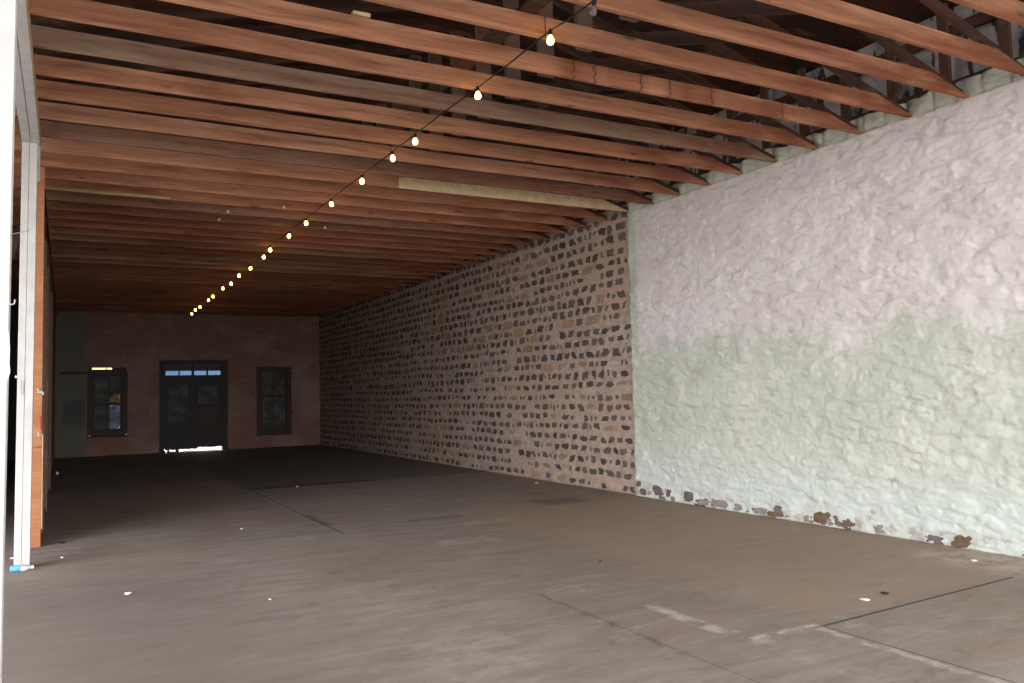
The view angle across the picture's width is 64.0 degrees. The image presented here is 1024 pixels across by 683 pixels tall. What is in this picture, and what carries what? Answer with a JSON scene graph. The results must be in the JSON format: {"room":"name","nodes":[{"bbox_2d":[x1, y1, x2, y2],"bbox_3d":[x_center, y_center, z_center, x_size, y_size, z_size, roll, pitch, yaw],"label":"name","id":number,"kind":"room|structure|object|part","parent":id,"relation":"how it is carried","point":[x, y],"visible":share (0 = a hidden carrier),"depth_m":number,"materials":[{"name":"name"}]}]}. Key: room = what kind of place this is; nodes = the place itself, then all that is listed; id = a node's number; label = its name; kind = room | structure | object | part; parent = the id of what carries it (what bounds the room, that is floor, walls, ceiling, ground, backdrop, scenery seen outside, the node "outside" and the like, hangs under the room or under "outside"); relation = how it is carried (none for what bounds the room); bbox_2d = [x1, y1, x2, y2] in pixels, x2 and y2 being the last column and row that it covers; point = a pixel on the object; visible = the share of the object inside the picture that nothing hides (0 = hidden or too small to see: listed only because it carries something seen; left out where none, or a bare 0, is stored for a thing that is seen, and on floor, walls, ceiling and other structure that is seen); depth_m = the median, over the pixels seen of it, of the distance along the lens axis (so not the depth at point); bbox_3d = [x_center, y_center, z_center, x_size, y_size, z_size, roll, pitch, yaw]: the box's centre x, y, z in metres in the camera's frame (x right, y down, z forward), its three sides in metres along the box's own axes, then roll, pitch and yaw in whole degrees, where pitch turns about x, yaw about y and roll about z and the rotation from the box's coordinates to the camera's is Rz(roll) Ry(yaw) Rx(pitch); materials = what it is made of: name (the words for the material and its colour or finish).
{"room":"empty warehouse","nodes":[
{"label":"empty warehouse","id":0,"kind":"room"},
{"bbox_2d":[41,191,56,531],"bbox_3d":[-9.667,0.729,17.129,0.145,4.391,17.143,1,-4,-29],"label":"wall partition","id":1,"kind":"structure","parent":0,"point":[49,305],"depth_m":12.61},
{"bbox_3d":[-9.729,-1.404,17.257,0.120,0.116,17.143,1,-4,-29],"label":"plate","id":2,"kind":"part","parent":1,"relation":"part of","materials":[{"name":"brown wood"}]},
{"bbox_2d":[11,306,323,314],"bbox_3d":[-11.282,-1.016,25.117,11.332,0.168,0.050,1,-4,-29],"label":"roof truss","id":3,"kind":"object","parent":1,"relation":"on","point":[83,308],"visible":0.3,"depth_m":25.59,"materials":[{"name":"brown wood"}]},
{"bbox_2d":[11,303,331,313],"bbox_3d":[-10.991,-1.057,24.582,11.332,0.165,0.051,1,-4,-29],"label":"roof truss","id":4,"kind":"object","parent":1,"relation":"on","point":[15,304],"visible":0.34,"depth_m":25.06,"materials":[{"name":"brown wood"}]},
{"bbox_2d":[11,301,335,311],"bbox_3d":[-10.700,-1.098,24.048,11.332,0.166,0.051,1,-4,-29],"label":"roof truss","id":5,"kind":"object","parent":1,"relation":"on","point":[57,303],"visible":0.36,"depth_m":24.47,"materials":[{"name":"brown wood"}]},
{"bbox_2d":[11,298,341,309],"bbox_3d":[-10.409,-1.137,23.513,11.332,0.167,0.052,1,-4,-29],"label":"roof truss","id":6,"kind":"object","parent":1,"relation":"on","point":[12,299],"visible":0.35,"depth_m":24.00,"materials":[{"name":"brown wood"}]},
{"bbox_2d":[11,296,346,307],"bbox_3d":[-10.117,-1.178,22.979,11.332,0.168,0.050,1,-4,-29],"label":"roof truss","id":7,"kind":"object","parent":1,"relation":"on","point":[17,297],"visible":0.35,"depth_m":23.46,"materials":[{"name":"brown wood"}]},
{"bbox_2d":[11,293,352,305],"bbox_3d":[-9.826,-1.218,22.444,11.332,0.168,0.050,1,-4,-29],"label":"roof truss","id":8,"kind":"object","parent":1,"relation":"on","point":[12,294],"visible":0.38,"depth_m":22.87,"materials":[{"name":"brown wood"}]},
{"bbox_2d":[11,290,359,303],"bbox_3d":[-9.535,-1.260,21.910,11.332,0.165,0.051,1,-4,-29],"label":"roof truss","id":9,"kind":"object","parent":1,"relation":"on","point":[12,291],"visible":0.41,"depth_m":22.38,"materials":[{"name":"brown wood"}]},
{"bbox_2d":[11,287,366,301],"bbox_3d":[-9.244,-1.300,21.375,11.332,0.166,0.051,1,-4,-29],"label":"roof truss","id":10,"kind":"object","parent":1,"relation":"on","point":[12,288],"visible":0.41,"depth_m":21.80,"materials":[{"name":"brown wood"}]},
{"bbox_2d":[11,284,371,298],"bbox_3d":[-8.952,-1.340,20.841,11.332,0.167,0.052,1,-4,-29],"label":"roof truss","id":11,"kind":"object","parent":1,"relation":"on","point":[12,285],"visible":0.44,"depth_m":21.31,"materials":[{"name":"brown wood"}]},
{"bbox_2d":[11,280,380,296],"bbox_3d":[-8.661,-1.380,20.306,11.332,0.168,0.050,1,-4,-29],"label":"roof truss","id":12,"kind":"object","parent":1,"relation":"on","point":[12,281],"visible":0.46,"depth_m":20.73,"materials":[{"name":"brown wood"}]},
{"bbox_2d":[11,276,386,293],"bbox_3d":[-8.370,-1.421,19.772,11.332,0.168,0.050,1,-4,-29],"label":"roof truss","id":13,"kind":"object","parent":1,"relation":"on","point":[12,278],"visible":0.49,"depth_m":20.19,"materials":[{"name":"brown wood"}]},
{"bbox_2d":[11,273,395,291],"bbox_3d":[-8.079,-1.462,19.238,11.332,0.165,0.051,1,-4,-29],"label":"roof truss","id":14,"kind":"object","parent":1,"relation":"on","point":[12,274],"visible":0.5,"depth_m":19.67,"materials":[{"name":"brown wood"}]},
{"bbox_2d":[11,269,403,288],"bbox_3d":[-7.787,-1.503,18.703,11.332,0.166,0.051,1,-4,-29],"label":"roof truss","id":15,"kind":"object","parent":1,"relation":"on","point":[56,272],"visible":0.53,"depth_m":19.10,"materials":[{"name":"brown wood"}]},
{"bbox_2d":[11,264,412,285],"bbox_3d":[-7.496,-1.542,18.169,11.332,0.167,0.052,1,-4,-29],"label":"roof truss","id":16,"kind":"object","parent":1,"relation":"on","point":[13,266],"visible":0.58,"depth_m":18.57,"materials":[{"name":"brown wood"}]},
{"bbox_2d":[12,260,421,282],"bbox_3d":[-7.205,-1.583,17.634,11.332,0.168,0.050,1,-4,-29],"label":"roof truss","id":17,"kind":"object","parent":1,"relation":"on","point":[65,264],"visible":0.59,"depth_m":18.05,"materials":[{"name":"brown wood"}]},
{"bbox_2d":[13,255,431,279],"bbox_3d":[-6.914,-1.623,17.100,11.332,0.168,0.050,1,-4,-29],"label":"roof truss","id":18,"kind":"object","parent":1,"relation":"on","point":[16,257],"visible":0.58,"depth_m":17.49,"materials":[{"name":"brown wood"}]},
{"bbox_2d":[15,249,440,275],"bbox_3d":[-6.623,-1.665,16.565,11.332,0.165,0.051,1,-4,-29],"label":"roof truss","id":19,"kind":"object","parent":1,"relation":"on","point":[53,253],"visible":0.59,"depth_m":16.98,"materials":[{"name":"brown wood"}]},
{"bbox_2d":[17,244,451,272],"bbox_3d":[-6.331,-1.705,16.031,11.332,0.166,0.051,1,-4,-29],"label":"roof truss","id":20,"kind":"object","parent":1,"relation":"on","point":[53,248],"visible":0.56,"depth_m":16.43,"materials":[{"name":"brown wood"}]},
{"bbox_2d":[19,239,464,268],"bbox_3d":[-6.040,-1.745,15.496,11.332,0.167,0.052,1,-4,-29],"label":"roof truss","id":21,"kind":"object","parent":1,"relation":"on","point":[52,242],"visible":0.65,"depth_m":15.91,"materials":[{"name":"brown wood"}]},
{"bbox_2d":[12,231,476,264],"bbox_3d":[-5.749,-1.785,14.962,11.332,0.168,0.050,1,-4,-29],"label":"roof truss","id":22,"kind":"object","parent":1,"relation":"on","point":[53,236],"visible":0.63,"depth_m":15.34,"materials":[{"name":"brown wood"}]},
{"bbox_2d":[12,223,487,259],"bbox_3d":[-5.458,-1.826,14.428,11.332,0.168,0.050,1,-4,-29],"label":"roof truss","id":23,"kind":"object","parent":1,"relation":"on","point":[15,227],"visible":0.59,"depth_m":14.76,"materials":[{"name":"brown wood"}]},
{"bbox_2d":[13,207,517,250],"bbox_3d":[-4.911,-2.504,13.436,11.332,1.368,0.142,1,-4,-29],"label":"roof truss","id":24,"kind":"object","parent":1,"relation":"on","point":[57,214],"visible":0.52,"depth_m":13.69,"materials":[{"name":"brown wood"}]},
{"bbox_2d":[13,153,532,245],"bbox_3d":[-4.620,-2.544,12.902,11.332,1.369,0.143,1,-4,-29],"label":"roof truss","id":25,"kind":"object","parent":1,"relation":"on","point":[51,205],"visible":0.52,"depth_m":13.16,"materials":[{"name":"brown wood"}]},
{"bbox_2d":[13,134,567,233],"bbox_3d":[-4.034,-2.625,11.826,11.332,1.369,0.158,1,-4,-29],"label":"roof truss","id":26,"kind":"object","parent":1,"relation":"on","point":[183,196],"depth_m":12.06,"materials":[{"name":"brown wood"}]},
{"bbox_3d":[-5.376,-1.982,10.962,1.500,0.035,0.010,1,-4,-29],"label":"lath strip","id":27,"kind":"part","parent":26,"relation":"part of","materials":[{"name":"brown wood"}]},
{"bbox_2d":[7,308,320,460],"bbox_3d":[-11.565,0.231,26.115,11.852,6.600,0.350,1,-4,-29],"label":"wall","id":28,"kind":"structure","parent":0,"point":[136,341],"depth_m":26.07,"materials":[{"name":"red brick"}]},
{"bbox_2d":[60,372,88,374],"bbox_3d":[-13.293,0.958,24.902,0.770,0.080,0.030,1,-4,-29],"label":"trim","id":29,"kind":"structure","parent":28,"relation":"attached to","point":[61,373],"depth_m":24.89,"materials":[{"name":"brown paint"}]},
{"bbox_2d":[87,368,127,437],"bbox_3d":[-12.503,1.882,25.348,1.140,2.145,0.260,1,-4,-29],"label":"window","id":30,"kind":"structure","parent":28,"relation":"in","point":[100,383],"depth_m":25.35,"materials":[{"name":"brown paint"}]},
{"bbox_3d":[-12.650,2.341,25.275,0.391,0.714,0.006,1,-4,-29],"label":"pane","id":31,"kind":"part","parent":30,"relation":"part of","materials":[{"name":"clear glass"}]},
{"bbox_3d":[-12.690,1.484,25.364,0.391,0.830,0.006,1,-4,-29],"label":"pane","id":32,"kind":"part","parent":30,"relation":"part of","materials":[{"name":"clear glass"}]},
{"bbox_3d":[-12.454,2.926,25.238,1.140,0.045,0.140,1,-4,-29],"label":"sill","id":33,"kind":"part","parent":30,"relation":"part of","materials":[{"name":"brown paint"}]},
{"bbox_3d":[-12.550,1.486,25.441,0.800,0.920,0.035,1,-4,-29],"label":"sash","id":34,"kind":"part","parent":30,"relation":"part of","materials":[{"name":"grey glass"}]},
{"bbox_3d":[-12.509,2.365,25.351,0.800,0.849,0.035,1,-4,-29],"label":"sash","id":35,"kind":"part","parent":30,"relation":"part of","materials":[{"name":"black glass"}]},
{"bbox_2d":[110,406,119,428],"bbox_3d":[-12.322,2.392,25.441,0.293,0.810,0.005,1,-4,-29],"label":"plastic sheet","id":36,"kind":"object","parent":30,"relation":"attached to","point":[114,410],"visible":1,"depth_m":25.44,"materials":[{"name":"plastic"}]},
{"bbox_2d":[110,392,119,402],"bbox_3d":[-12.355,1.761,25.518,0.320,0.350,0.005,1,-4,-29],"label":"plastic sheet","id":37,"kind":"object","parent":30,"relation":"attached to","point":[114,397],"visible":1,"depth_m":25.51,"materials":[{"name":"brown plastic"}]},
{"bbox_3d":[-12.368,1.365,25.548,0.291,0.585,0.006,1,-4,-29],"label":"pane","id":38,"kind":"part","parent":30,"relation":"part of","materials":[{"name":"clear glass"}]},
{"bbox_2d":[159,360,226,452],"bbox_3d":[-10.352,2.074,26.642,2.080,2.930,0.160,1,-4,-29],"label":"door","id":39,"kind":"structure","parent":28,"relation":"in","point":[192,393],"depth_m":26.59,"materials":[{"name":"paint"}]},
{"bbox_3d":[-10.941,0.913,26.391,0.385,0.355,0.004,1,-4,-29],"label":"transom pane","id":40,"kind":"part","parent":39,"relation":"part of","materials":[{"name":"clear glass"}]},
{"bbox_3d":[-10.755,2.000,26.423,0.600,1.210,0.010,1,-4,-29],"label":"pane","id":41,"kind":"part","parent":39,"relation":"part of","materials":[{"name":"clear glass"}]},
{"bbox_3d":[-10.581,0.916,26.587,0.355,0.355,0.004,1,-4,-29],"label":"transom pane","id":42,"kind":"part","parent":39,"relation":"part of","materials":[{"name":"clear glass"}]},
{"bbox_3d":[-10.373,0.916,26.702,1.760,0.410,0.050,1,-4,-29],"label":"transom sash","id":43,"kind":"part","parent":39,"relation":"part of","materials":[{"name":"paint"}]},
{"bbox_3d":[-10.188,0.920,26.801,0.380,0.355,0.004,1,-4,-29],"label":"transom pane","id":44,"kind":"part","parent":39,"relation":"part of","materials":[{"name":"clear glass"}]},
{"bbox_3d":[-9.971,1.734,26.870,0.600,0.620,0.010,1,-4,-29],"label":"pane","id":45,"kind":"part","parent":39,"relation":"part of","materials":[{"name":"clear glass"}]},
{"bbox_3d":[-9.948,2.421,26.814,0.560,0.600,0.011,1,-4,-29],"label":"panel","id":46,"kind":"part","parent":39,"relation":"part of","materials":[{"name":"brown wood"}]},
{"bbox_3d":[-9.806,0.924,27.009,0.390,0.355,0.004,1,-4,-29],"label":"transom pane","id":47,"kind":"part","parent":39,"relation":"part of","materials":[{"name":"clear glass"}]},
{"bbox_2d":[252,367,293,435],"bbox_3d":[-8.108,2.006,27.739,1.390,2.305,0.250,1,-4,-29],"label":"window","id":48,"kind":"structure","parent":28,"relation":"in","point":[273,384],"depth_m":27.80,"materials":[{"name":"brown paint"}]},
{"bbox_3d":[-8.296,1.409,27.764,0.341,0.790,0.006,1,-4,-29],"label":"pane","id":49,"kind":"part","parent":48,"relation":"part of","materials":[{"name":"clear glass"}]},
{"bbox_3d":[-8.254,2.396,27.667,0.341,1.014,0.006,1,-4,-29],"label":"pane","id":50,"kind":"part","parent":48,"relation":"part of","materials":[{"name":"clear glass"}]},
{"bbox_3d":[-8.117,1.411,27.862,0.840,0.880,0.035,1,-4,-29],"label":"sash","id":51,"kind":"part","parent":48,"relation":"part of","materials":[{"name":"brown paint"}]},
{"bbox_3d":[-8.074,2.420,27.764,0.840,1.149,0.035,1,-4,-29],"label":"sash","id":52,"kind":"part","parent":48,"relation":"part of","materials":[{"name":"grey glass"}]},
{"bbox_3d":[-8.015,3.131,27.642,1.180,0.045,0.140,1,-4,-29],"label":"sill","id":53,"kind":"part","parent":48,"relation":"part of","materials":[{"name":"brown paint"}]},
{"bbox_3d":[-8.090,1.988,27.802,1.060,2.260,0.160,1,-4,-29],"label":"frame","id":54,"kind":"part","parent":48,"relation":"part of","materials":[{"name":"brown paint"}]},
{"bbox_3d":[-7.955,1.412,27.950,0.381,0.790,0.006,1,-4,-29],"label":"pane","id":55,"kind":"part","parent":48,"relation":"part of","materials":[{"name":"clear glass"}]},
{"bbox_3d":[-7.912,2.399,27.853,0.381,1.014,0.006,1,-4,-29],"label":"pane","id":56,"kind":"part","parent":48,"relation":"part of","materials":[{"name":"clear glass"}]},
{"bbox_2d":[164,446,220,451],"bbox_3d":[-16.680,4.712,41.026,70.000,0.190,31.557,1,-4,-29],"label":"yard slab","id":57,"kind":"structure","parent":0,"point":[217,447],"depth_m":27.72,"materials":[{"name":"concrete"}]},
{"bbox_2d":[92,368,111,369],"bbox_3d":[-12.089,1.959,27.411,13.000,3.380,2.650,1,-4,-29],"label":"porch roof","id":58,"kind":"structure","parent":57,"relation":"on","point":[92,368],"depth_m":27.63,"materials":[{"name":"fabric"}]},
{"bbox_2d":[15,0,958,181],"bbox_3d":[-4.017,-3.203,12.203,12.152,1.350,32.393,1,-4,-29],"label":"ceiling","id":59,"kind":"structure","parent":0,"point":[808,27],"depth_m":9.76,"materials":[{"name":"brown wood"}]},
{"bbox_2d":[2,445,1023,682],"bbox_3d":[-3.980,2.564,11.871,11.602,0.200,31.943,1,-4,-29],"label":"floor","id":60,"kind":"structure","parent":0,"point":[375,568],"depth_m":6.91,"materials":[{"name":"grey concrete"}]},
{"bbox_2d":[0,0,27,682],"bbox_3d":[-2.262,-0.247,3.566,0.276,4.287,0.144,1,-4,-29],"label":"door frame","id":61,"kind":"structure","parent":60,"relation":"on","point":[8,8],"depth_m":3.55,"materials":[{"name":"white paint"}]},
{"bbox_2d":[12,233,19,260],"bbox_3d":[-7.304,0.490,10.934,1.285,3.960,0.057,0,-4,-19],"label":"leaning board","id":62,"kind":"object","parent":60,"relation":"on","point":[15,238],"visible":0.2,"depth_m":11.22,"materials":[{"name":"brown wood"}]},
{"bbox_2d":[10,565,33,571],"bbox_3d":[-4.776,2.207,7.993,0.201,0.064,0.064,0,-4,-23],"label":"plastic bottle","id":63,"kind":"object","parent":60,"relation":"on","point":[14,568],"visible":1,"depth_m":7.97,"materials":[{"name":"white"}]},
{"bbox_2d":[14,142,40,565],"bbox_3d":[-4.907,0.110,8.280,0.184,4.291,0.130,1,-4,-29],"label":"square post","id":64,"kind":"object","parent":60,"relation":"on","point":[30,173],"visible":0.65,"depth_m":8.23,"materials":[{"name":"white paint"}]},
{"bbox_2d":[15,0,40,145],"bbox_3d":[-2.708,-2.391,4.338,0.168,0.103,9.470,1,-4,-29],"label":"header beam","id":65,"kind":"structure","parent":64,"relation":"on","point":[26,98],"depth_m":6.81,"materials":[{"name":"grey paint"}]},
{"bbox_2d":[31,167,44,547],"bbox_3d":[-5.489,0.150,9.478,0.150,4.390,0.130,1,-4,-29],"label":"stud","id":66,"kind":"object","parent":60,"relation":"on","point":[37,444],"visible":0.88,"depth_m":9.44,"materials":[{"name":"wood"}]},
{"bbox_2d":[319,58,1023,557],"bbox_3d":[0.959,0.223,14.700,0.363,4.635,31.833,1,-4,-29],"label":"wall","id":67,"kind":"structure","parent":0,"point":[831,334],"depth_m":10.19,"materials":[{"name":"paint"}]},
{"bbox_2d":[12,216,502,255],"bbox_3d":[-5.166,-1.867,13.893,11.332,0.165,0.051,1,-4,-29],"label":"roof truss","id":68,"kind":"object","parent":67,"relation":"on","point":[16,219],"visible":0.59,"depth_m":14.23,"materials":[{"name":"brown wood"}]},
{"bbox_2d":[13,148,549,239],"bbox_3d":[-4.329,-2.584,12.368,11.332,1.369,0.142,1,-4,-29],"label":"roof truss","id":69,"kind":"object","parent":67,"relation":"on","point":[62,196],"visible":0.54,"depth_m":12.63,"materials":[{"name":"brown wood"}]},
{"bbox_2d":[14,119,586,227],"bbox_3d":[-3.746,-2.666,11.299,11.332,1.367,0.142,1,-4,-29],"label":"roof truss","id":70,"kind":"object","parent":67,"relation":"on","point":[54,173],"visible":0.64,"depth_m":11.52,"materials":[{"name":"brown wood"}]},
{"bbox_3d":[-2.335,-2.659,12.123,0.150,1.345,0.045,1,-4,-29],"label":"king post","id":71,"kind":"part","parent":70,"relation":"part of","materials":[{"name":"brown wood"}]},
{"bbox_2d":[14,104,607,220],"bbox_3d":[-3.455,-2.706,10.764,11.332,1.368,0.142,1,-4,-29],"label":"roof truss","id":72,"kind":"object","parent":67,"relation":"on","point":[46,159],"visible":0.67,"depth_m":10.95,"materials":[{"name":"brown wood"}]},
{"bbox_3d":[-2.043,-2.700,11.588,0.150,1.345,0.045,1,-4,-29],"label":"king post","id":73,"kind":"part","parent":72,"relation":"part of","materials":[{"name":"brown wood"}]},
{"bbox_2d":[14,95,628,212],"bbox_3d":[-3.159,-2.747,10.221,11.332,1.369,0.162,1,-4,-29],"label":"roof truss","id":74,"kind":"object","parent":67,"relation":"on","point":[48,145],"visible":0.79,"depth_m":10.41,"materials":[{"name":"brown wood"}]},
{"bbox_3d":[-1.752,-2.740,11.054,0.150,1.345,0.045,1,-4,-29],"label":"king post","id":75,"kind":"part","parent":74,"relation":"part of","materials":[{"name":"brown wood"}]},
{"bbox_2d":[15,76,653,204],"bbox_3d":[-2.873,-2.787,9.695,11.332,1.369,0.142,1,-4,-29],"label":"roof truss","id":76,"kind":"object","parent":67,"relation":"on","point":[51,129],"visible":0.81,"depth_m":9.88,"materials":[{"name":"brown wood"}]},
{"bbox_3d":[-1.461,-2.781,10.520,0.150,1.345,0.045,1,-4,-29],"label":"king post","id":77,"kind":"part","parent":76,"relation":"part of","materials":[{"name":"brown wood"}]},
{"bbox_2d":[15,54,680,195],"bbox_3d":[-2.582,-2.827,9.161,11.332,1.369,0.142,1,-4,-29],"label":"roof truss","id":78,"kind":"object","parent":67,"relation":"on","point":[48,110],"visible":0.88,"depth_m":9.33,"materials":[{"name":"brown wood"}]},
{"bbox_3d":[-1.170,-2.821,9.985,0.150,1.345,0.045,1,-4,-29],"label":"king post","id":79,"kind":"part","parent":78,"relation":"part of","materials":[{"name":"brown wood"}]},
{"bbox_2d":[36,42,710,185],"bbox_3d":[-2.290,-2.869,8.626,11.332,1.367,0.142,1,-4,-29],"label":"roof truss","id":80,"kind":"object","parent":67,"relation":"on","point":[51,90],"visible":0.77,"depth_m":8.79,"materials":[{"name":"brown wood"}]},
{"bbox_2d":[191,0,596,314],"bbox_3d":[-3.934,-1.735,14.040,0.058,0.402,22.928,1,-4,-29],"label":"string lights","id":81,"kind":"object","parent":80,"relation":"hanging from","point":[593,10],"visible":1,"depth_m":8.09,"materials":[{"name":"black rubber"}]},
{"bbox_2d":[390,151,394,160],"bbox_3d":[-1.354,-2.104,9.306,0.058,0.122,0.058,1,-4,-29],"label":"bulb","id":82,"kind":"object","parent":81,"relation":"attached to","point":[392,158],"depth_m":9.29,"materials":[{"name":"beige glass"}]},
{"bbox_2d":[413,133,417,144],"bbox_3d":[-1.029,-2.149,8.710,0.058,0.123,0.058,1,-4,-29],"label":"bulb","id":83,"kind":"object","parent":81,"relation":"attached to","point":[415,141],"depth_m":8.69,"materials":[{"name":"beige glass"}]},
{"bbox_2d":[475,86,480,99],"bbox_3d":[-0.308,-2.240,7.386,0.058,0.122,0.058,1,-4,-29],"label":"bulb","id":84,"kind":"object","parent":81,"relation":"attached to","point":[477,95],"depth_m":7.37,"materials":[{"name":"beige glass"}]},
{"bbox_2d":[547,28,553,44],"bbox_3d":[0.293,-2.333,6.284,0.058,0.123,0.058,1,-4,-29],"label":"bulb","id":85,"kind":"object","parent":81,"relation":"attached to","point":[550,40],"depth_m":6.27,"materials":[{"name":"beige glass"}]},
{"bbox_2d":[589,0,596,15],"bbox_3d":[0.572,-2.352,5.771,0.058,0.120,0.069,1,-4,-29],"label":"socket","id":86,"kind":"object","parent":81,"relation":"attached to","point":[593,10],"depth_m":5.75,"materials":[{"name":"grey glass"}]},
{"bbox_3d":[-0.878,-2.862,9.451,0.150,1.345,0.045,1,-4,-29],"label":"king post","id":87,"kind":"part","parent":80,"relation":"part of","materials":[{"name":"brown wood"}]},
{"bbox_2d":[33,17,742,174],"bbox_3d":[-1.999,-2.909,8.092,11.332,1.368,0.142,1,-4,-29],"label":"roof truss","id":88,"kind":"object","parent":67,"relation":"on","point":[499,130],"visible":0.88,"depth_m":8.22,"materials":[{"name":"brown wood"}]},
{"bbox_3d":[-0.587,-2.902,8.916,0.150,1.345,0.045,1,-4,-29],"label":"king post","id":89,"kind":"part","parent":88,"relation":"part of","materials":[{"name":"brown wood"}]},
{"bbox_2d":[30,0,777,162],"bbox_3d":[-1.708,-2.949,7.557,11.332,1.369,0.143,1,-4,-29],"label":"roof truss","id":90,"kind":"object","parent":67,"relation":"on","point":[43,36],"visible":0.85,"depth_m":7.63,"materials":[{"name":"brown wood"}]},
{"bbox_3d":[-0.296,-2.943,8.382,0.150,1.345,0.045,1,-4,-29],"label":"king post","id":91,"kind":"part","parent":90,"relation":"part of","materials":[{"name":"brown wood"}]},
{"bbox_2d":[29,0,817,148],"bbox_3d":[-1.417,-2.989,7.023,11.332,1.369,0.142,1,-4,-29],"label":"roof truss","id":92,"kind":"object","parent":67,"relation":"on","point":[572,94],"visible":0.94,"depth_m":7.29,"materials":[{"name":"brown wood"}]},
{"bbox_2d":[338,0,551,169],"bbox_3d":[-0.792,-2.439,8.028,0.150,0.030,10.500,1,-4,-29],"label":"plank","id":93,"kind":"object","parent":92,"relation":"on","point":[495,36],"visible":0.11,"depth_m":6.86,"materials":[{"name":"brown wood"}]},
{"bbox_3d":[-0.005,-2.983,7.847,0.150,1.345,0.045,1,-4,-29],"label":"king post","id":94,"kind":"part","parent":92,"relation":"part of","materials":[{"name":"brown wood"}]},
{"bbox_2d":[319,204,626,316],"bbox_3d":[-2.315,-1.494,20.836,0.280,0.180,17.963,1,-4,-29],"label":"wall ledge","id":95,"kind":"object","parent":67,"relation":"on","point":[608,214],"visible":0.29,"depth_m":15.71,"materials":[{"name":"brown wood"}]},
{"bbox_2d":[160,0,861,134],"bbox_3d":[-1.125,-3.030,6.489,11.332,1.369,0.142,1,-4,-29],"label":"roof truss","id":96,"kind":"object","parent":67,"relation":"on","point":[608,72],"visible":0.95,"depth_m":7.15,"materials":[{"name":"sawn timber"},{"name":"dark timber"},{"name":"weathered timber"}]},
{"bbox_2d":[351,10,370,17],"bbox_3d":[-1.174,-2.535,6.368,0.140,0.030,0.060,1,-4,-29],"label":"scrap","id":97,"kind":"object","parent":96,"relation":"on","point":[354,12],"visible":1,"depth_m":6.34,"materials":[{"name":"brown wood"}]},
{"bbox_3d":[0.286,-3.024,7.313,0.150,1.345,0.045,1,-4,-29],"label":"king post","id":98,"kind":"part","parent":96,"relation":"part of","materials":[{"name":"brown wood"}]},
{"bbox_2d":[363,0,912,117],"bbox_3d":[-0.834,-3.071,5.954,11.332,1.367,0.142,1,-4,-29],"label":"roof truss","id":99,"kind":"object","parent":67,"relation":"on","point":[652,47],"visible":0.96,"depth_m":7.02,"materials":[{"name":"brown wood"}]},
{"bbox_3d":[0.578,-3.064,6.778,0.150,1.345,0.045,1,-4,-29],"label":"king post","id":100,"kind":"part","parent":99,"relation":"part of","materials":[{"name":"brown wood"}]},
{"bbox_2d":[413,0,1023,279],"bbox_3d":[1.808,-2.635,13.169,0.165,0.900,19.000,1,-4,-29],"label":"wall","id":101,"kind":"structure","parent":67,"relation":"on","point":[978,19],"depth_m":9.04,"materials":[{"name":"brown wood"}]},
{"bbox_3d":[1.855,-2.804,13.208,0.050,0.120,19.000,1,-4,-29],"label":"plate","id":102,"kind":"part","parent":101,"relation":"part of","materials":[{"name":"brown wood"}]},
{"bbox_2d":[562,0,968,98],"bbox_3d":[-0.543,-3.111,5.419,11.332,1.368,0.142,1,-4,-29],"label":"roof truss","id":103,"kind":"object","parent":67,"relation":"on","point":[705,18],"visible":0.96,"depth_m":6.78,"materials":[{"name":"brown wood"}]},
{"bbox_3d":[0.869,-3.105,6.244,0.150,1.345,0.045,1,-4,-29],"label":"king post","id":104,"kind":"part","parent":103,"relation":"part of","materials":[{"name":"brown wood"}]},
{"bbox_2d":[756,0,1023,75],"bbox_3d":[-0.251,-3.151,4.885,11.332,1.369,0.143,1,-4,-29],"label":"roof truss","id":105,"kind":"object","parent":67,"relation":"on","point":[981,50],"visible":1,"depth_m":6.73,"materials":[{"name":"brown wood"}]},
{"bbox_2d":[947,0,1023,25],"bbox_3d":[0.040,-3.192,4.351,11.332,1.369,0.142,1,-4,-29],"label":"roof truss","id":106,"kind":"object","parent":67,"relation":"on","point":[1012,11],"visible":1,"depth_m":6.23,"materials":[{"name":"brown wood"}]},
{"bbox_2d":[387,5,1023,288],"bbox_3d":[1.164,-0.772,14.984,0.250,6.600,32.043,1,-4,-29],"label":"wall","id":107,"kind":"structure","parent":0,"point":[960,68],"depth_m":9.23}
]}

